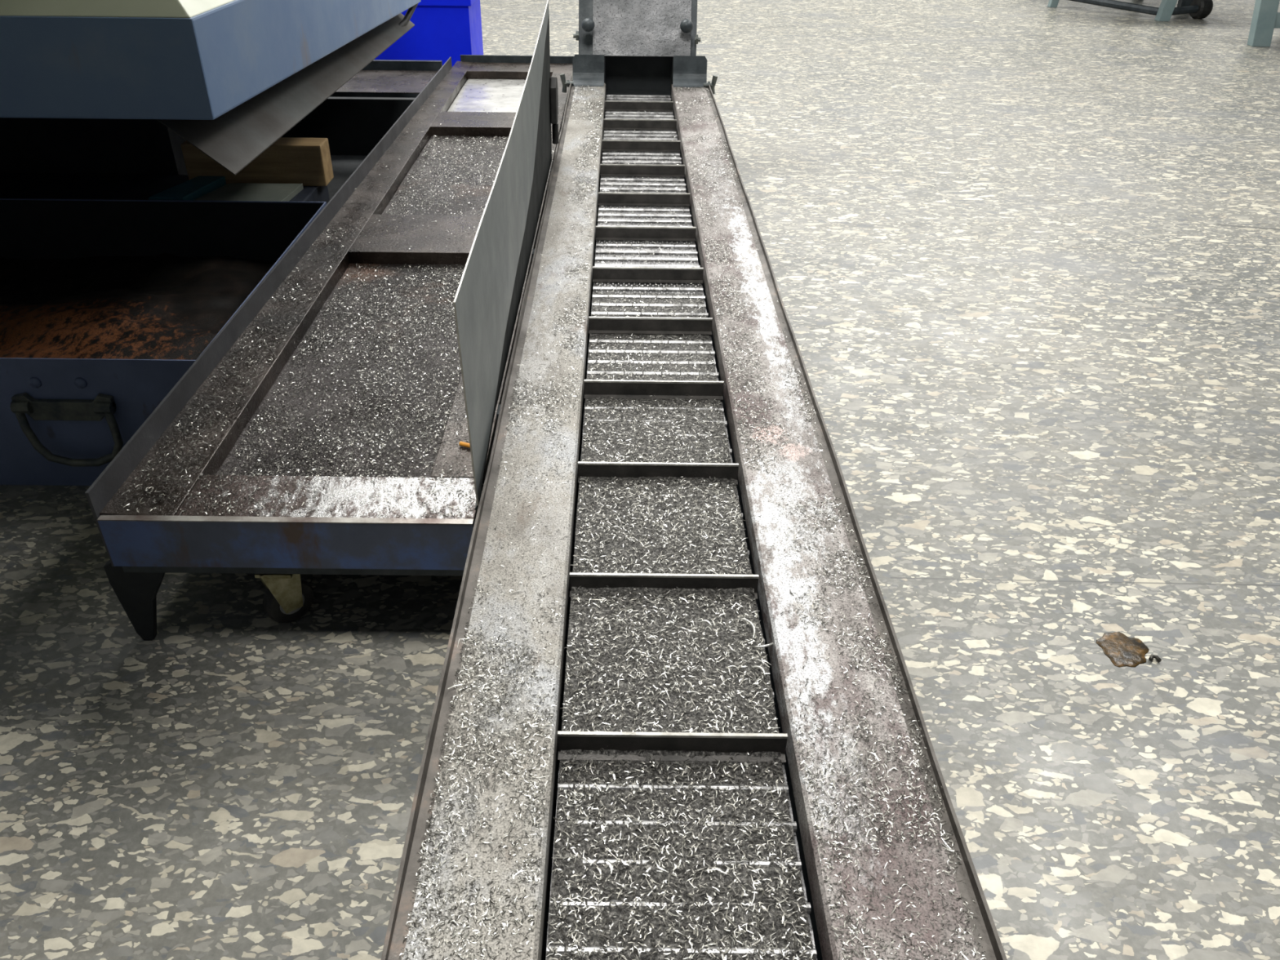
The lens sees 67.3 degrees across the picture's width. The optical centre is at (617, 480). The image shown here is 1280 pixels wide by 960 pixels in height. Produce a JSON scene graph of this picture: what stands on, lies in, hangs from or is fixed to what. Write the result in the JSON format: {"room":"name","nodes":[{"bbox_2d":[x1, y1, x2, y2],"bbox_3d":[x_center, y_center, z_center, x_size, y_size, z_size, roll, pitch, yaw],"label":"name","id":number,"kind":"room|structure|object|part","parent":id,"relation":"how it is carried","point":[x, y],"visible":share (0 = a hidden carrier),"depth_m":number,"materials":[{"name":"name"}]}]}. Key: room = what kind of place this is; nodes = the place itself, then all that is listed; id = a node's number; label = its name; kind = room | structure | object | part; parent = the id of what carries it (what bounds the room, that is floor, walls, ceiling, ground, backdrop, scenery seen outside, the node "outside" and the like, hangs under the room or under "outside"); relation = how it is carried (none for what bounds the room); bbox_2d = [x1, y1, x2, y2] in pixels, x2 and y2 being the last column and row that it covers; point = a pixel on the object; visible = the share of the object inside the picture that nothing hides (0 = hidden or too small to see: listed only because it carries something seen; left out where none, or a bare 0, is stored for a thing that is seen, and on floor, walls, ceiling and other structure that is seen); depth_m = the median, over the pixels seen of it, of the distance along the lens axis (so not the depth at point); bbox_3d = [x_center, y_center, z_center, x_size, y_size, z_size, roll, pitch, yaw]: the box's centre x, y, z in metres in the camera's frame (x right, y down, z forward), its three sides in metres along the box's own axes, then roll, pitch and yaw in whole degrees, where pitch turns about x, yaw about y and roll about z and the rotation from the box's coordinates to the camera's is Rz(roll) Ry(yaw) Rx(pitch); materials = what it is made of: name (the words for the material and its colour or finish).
{"room":"machine shop","nodes":[
{"label":"machine shop","id":0,"kind":"room"},
{"bbox_2d":[0,0,1279,959],"bbox_3d":[0.036,-3.262,7.447,28.000,0.200,28.000,1,34,0],"label":"floor","id":1,"kind":"structure","parent":0,"point":[1024,255],"depth_m":2.15,"materials":[{"name":"stone"}]},
{"bbox_2d":[0,198,326,485],"bbox_3d":[-1.724,-0.438,2.730,1.542,0.348,1.181,1,34,0],"label":"bin","id":2,"kind":"object","parent":1,"relation":"on","point":[63,421],"visible":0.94,"depth_m":2.37,"materials":[{"name":"metal"}]},
{"bbox_2d":[0,253,275,359],"bbox_3d":[-1.724,-0.422,2.769,1.530,0.266,1.122,1,34,0],"label":"chips","id":3,"kind":"object","parent":2,"relation":"in","point":[163,305],"visible":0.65,"depth_m":2.80,"materials":[{"name":"brown metal"}]},
{"bbox_2d":[0,0,421,199],"bbox_3d":[-1.798,-1.598,2.436,2.570,2.600,4.084,1,34,0],"label":"tool","id":4,"kind":"object","parent":1,"relation":"on","point":[87,86],"visible":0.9,"depth_m":2.58,"materials":[{"name":"blue paint"}]},
{"bbox_2d":[0,173,329,204],"bbox_3d":[-2.040,-0.916,3.478,1.900,0.260,0.430,1,34,0],"label":"tank","id":5,"kind":"object","parent":4,"relation":"on","point":[12,185],"visible":0.08,"depth_m":3.46,"materials":[{"name":"black metal"}]},
{"bbox_2d":[148,176,226,199],"bbox_3d":[-1.501,-1.010,3.363,0.115,0.035,0.281,8,35,11],"label":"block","id":6,"kind":"object","parent":5,"relation":"on","point":[195,188],"visible":0.66,"depth_m":3.34,"materials":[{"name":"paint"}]},
{"bbox_2d":[194,182,303,201],"bbox_3d":[-1.294,-0.988,3.346,0.329,0.020,0.240,1,34,0],"label":"board","id":7,"kind":"object","parent":5,"relation":"on","point":[231,191],"visible":0.56,"depth_m":3.35,"materials":[{"name":"grey metal"}]},
{"bbox_2d":[181,137,333,186],"bbox_3d":[-1.300,-1.154,3.482,0.495,0.145,0.110,1,34,0],"label":"block","id":8,"kind":"object","parent":5,"relation":"on","point":[307,162],"visible":0.72,"depth_m":3.44,"materials":[{"name":"brown wood"}]},
{"bbox_2d":[84,54,573,640],"bbox_3d":[-0.606,-0.995,3.558,0.710,0.368,4.218,1,34,0],"label":"tray","id":9,"kind":"object","parent":1,"relation":"on","point":[143,546],"visible":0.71,"depth_m":2.11,"materials":[{"name":"metal"}]},
{"bbox_3d":[-0.911,0.233,1.875,0.126,0.204,0.019,1,34,0],"label":"corner leg","id":10,"kind":"part","parent":9,"relation":"part of","materials":[{"name":"black metal"}]},
{"bbox_3d":[-0.602,0.119,1.786,0.678,0.128,0.036,1,34,0],"label":"panel","id":11,"kind":"part","parent":9,"relation":"part of","materials":[{"name":"blue paint"}]},
{"bbox_2d":[113,105,559,517],"bbox_3d":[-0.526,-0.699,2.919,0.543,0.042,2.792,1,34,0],"label":"chips","id":12,"kind":"object","parent":9,"relation":"on","point":[497,139],"visible":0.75,"depth_m":2.24,"materials":[{"name":"silver metal"}]},
{"bbox_3d":[-0.585,-0.318,2.381,0.445,0.019,1.198,1,34,0],"label":"recessed panel","id":13,"kind":"part","parent":9,"relation":"part of","materials":[{"name":"grey metal"}]},
{"bbox_3d":[-0.576,-1.151,3.634,0.445,0.004,1.130,1,34,0],"label":"recessed panel","id":14,"kind":"part","parent":9,"relation":"part of","materials":[{"name":"grey metal"}]},
{"bbox_2d":[458,441,470,448],"bbox_3d":[-0.304,-0.070,1.952,0.037,0.009,0.009,14,36,18],"label":"cigarette butt","id":15,"kind":"object","parent":9,"relation":"on","point":[461,443],"visible":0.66,"depth_m":1.95,"materials":[{"name":"orange paper"}]},
{"bbox_3d":[-0.568,-1.863,4.691,0.445,0.004,0.880,1,34,0],"label":"recessed panel","id":16,"kind":"part","parent":9,"relation":"part of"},
{"bbox_3d":[-0.546,-2.241,5.253,0.618,0.145,0.012,1,34,0],"label":"panel","id":17,"kind":"part","parent":9,"relation":"part of","materials":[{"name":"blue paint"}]},
{"bbox_2d":[329,59,442,97],"bbox_3d":[-1.276,-1.926,4.951,0.685,0.345,0.550,1,34,0],"label":"drip tray","id":18,"kind":"object","parent":1,"relation":"on","point":[380,77],"visible":0.16,"depth_m":4.89,"materials":[{"name":"blue paint"}]},
{"bbox_2d":[374,0,483,66],"bbox_3d":[-1.205,-2.609,5.726,0.768,0.616,0.536,1,34,0],"label":"bin","id":19,"kind":"object","parent":1,"relation":"on","point":[442,29],"visible":0.26,"depth_m":5.49,"materials":[{"name":"blue plastic"}]},
{"bbox_2d":[380,0,1007,959],"bbox_3d":[0.086,-1.044,2.361,0.728,1.798,5.986,1,34,0],"label":"conveyor","id":20,"kind":"object","parent":1,"relation":"on","point":[639,51],"visible":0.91,"depth_m":1.54,"materials":[{"name":"grey metal"}]},
{"bbox_2d":[399,84,604,959],"bbox_3d":[-0.145,-0.639,2.675,0.152,0.008,4.257,1,34,0],"label":"chips","id":21,"kind":"object","parent":20,"relation":"on","point":[424,895],"visible":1,"depth_m":1.22,"materials":[{"name":"silver metal"}]},
{"bbox_2d":[453,0,558,510],"bbox_3d":[-0.234,-0.717,2.508,0.030,0.686,2.240,1,34,0],"label":"guard","id":22,"kind":"object","parent":20,"relation":"attached to","point":[486,301],"visible":0.91,"depth_m":2.04,"materials":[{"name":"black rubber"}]},
{"bbox_3d":[-0.133,-2.066,4.363,0.054,0.056,0.058,21,39,27],"label":"clamp knob","id":23,"kind":"part","parent":20,"relation":"part of","materials":[{"name":"grey metal"}]},
{"bbox_3d":[0.116,-2.657,4.315,0.450,1.302,0.583,1,34,0],"label":"plate","id":24,"kind":"part","parent":20,"relation":"part of","materials":[{"name":"grey metal"}]},
{"bbox_2d":[546,292,814,959],"bbox_3d":[0.071,0.246,1.431,0.291,0.027,2.700,1,34,0],"label":"conveyor belt","id":25,"kind":"object","parent":20,"relation":"on","point":[769,872],"visible":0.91,"depth_m":1.34,"materials":[{"name":"grey metal"}]},
{"bbox_2d":[698,619,712,627],"bbox_3d":[0.133,0.215,1.448,0.023,0.007,0.008,15,37,21],"label":"metal curl","id":26,"kind":"object","parent":25,"relation":"on","point":[703,620],"visible":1,"depth_m":1.45,"materials":[{"name":"silver metal"}]},
{"bbox_2d":[726,708,733,721],"bbox_3d":[0.151,0.316,1.298,0.008,0.007,0.023,1,34,0],"label":"metal curl","id":27,"kind":"object","parent":25,"relation":"on","point":[729,709],"visible":1,"depth_m":1.29,"materials":[{"name":"silver metal"}]},
{"bbox_2d":[737,617,755,639],"bbox_3d":[0.197,0.220,1.442,0.014,0.007,0.051,-10,35,-16],"label":"metal curl","id":28,"kind":"object","parent":25,"relation":"on","point":[751,624],"visible":1,"depth_m":1.44,"materials":[{"name":"silver metal"}]},
{"bbox_2d":[751,665,765,677],"bbox_3d":[0.202,0.270,1.367,0.009,0.007,0.027,-26,42,-34],"label":"metal curl","id":29,"kind":"object","parent":25,"relation":"on","point":[762,668],"visible":1,"depth_m":1.37,"materials":[{"name":"silver metal"}]},
{"bbox_2d":[752,642,773,648],"bbox_3d":[0.215,0.242,1.409,0.035,0.007,0.010,-9,35,-14],"label":"metal curl","id":30,"kind":"object","parent":25,"relation":"on","point":[771,643],"visible":1,"depth_m":1.41,"materials":[{"name":"silver metal"}]},
{"bbox_2d":[546,111,815,959],"bbox_3d":[0.080,-0.567,2.630,0.305,0.033,4.109,1,34,0],"label":"chips","id":31,"kind":"object","parent":20,"relation":"on","point":[609,864],"visible":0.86,"depth_m":1.31,"materials":[{"name":"silver metal"}]},
{"bbox_3d":[0.313,-2.061,4.363,0.054,0.056,0.058,21,39,27],"label":"clamp knob","id":32,"kind":"part","parent":20,"relation":"part of","materials":[{"name":"grey metal"}]},
{"bbox_2d":[674,86,986,959],"bbox_3d":[0.323,-0.634,2.674,0.175,0.010,4.259,1,34,0],"label":"chips","id":33,"kind":"object","parent":20,"relation":"on","point":[851,582],"visible":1,"depth_m":1.25,"materials":[{"name":"silver metal"}]},
{"bbox_2d":[1096,631,1149,666],"bbox_3d":[1.017,0.339,1.929,0.100,0.002,0.102,1,34,0],"label":"puddle","id":34,"kind":"object","parent":1,"relation":"on","point":[1122,651],"visible":1,"depth_m":1.93,"materials":[{"name":"brown liquid"}]},
{"bbox_2d":[1047,0,1213,21],"bbox_3d":[4.754,-4.914,8.977,1.400,0.920,1.559,1,34,0],"label":"stand","id":35,"kind":"object","parent":1,"relation":"on","point":[1197,9],"visible":1,"depth_m":8.66,"materials":[{"name":"grey paint"}]},
{"bbox_3d":[4.229,-4.921,9.042,0.159,0.850,0.119,1,34,0],"label":"leg","id":36,"kind":"part","parent":35,"relation":"part of","materials":[{"name":"grey paint"}]},
{"bbox_3d":[4.681,-4.369,8.837,1.257,0.113,0.304,19,38,25],"label":"rail","id":37,"kind":"part","parent":35,"relation":"part of","materials":[{"name":"black metal"}]},
{"bbox_3d":[4.955,-4.503,8.432,0.315,0.850,0.122,-23,41,-31],"label":"leg","id":38,"kind":"part","parent":35,"relation":"part of","materials":[{"name":"grey paint"}]},
{"bbox_3d":[5.282,-4.742,8.793,0.219,0.850,0.129,1,34,0],"label":"leg","id":39,"kind":"part","parent":35,"relation":"part of","materials":[{"name":"blue paint"}]},
{"bbox_2d":[1148,654,1161,662],"bbox_3d":[1.061,0.352,1.901,0.024,0.010,0.016,1,34,0],"label":"scrap","id":40,"kind":"object","parent":1,"relation":"on","point":[1152,656],"visible":1,"depth_m":1.90,"materials":[{"name":"black metal"}]},
{"bbox_2d":[1247,0,1279,46],"bbox_3d":[5.781,-4.057,7.720,1.772,0.920,0.968,1,34,0],"label":"stand","id":41,"kind":"object","parent":1,"relation":"on","point":[1265,17],"visible":1,"depth_m":7.50,"materials":[{"name":"grey paint"}]},
{"bbox_3d":[5.830,-3.588,7.516,1.420,0.110,0.050,1,34,0],"label":"cross rail","id":42,"kind":"part","parent":41,"relation":"part of","materials":[{"name":"grey metal"}]}
]}

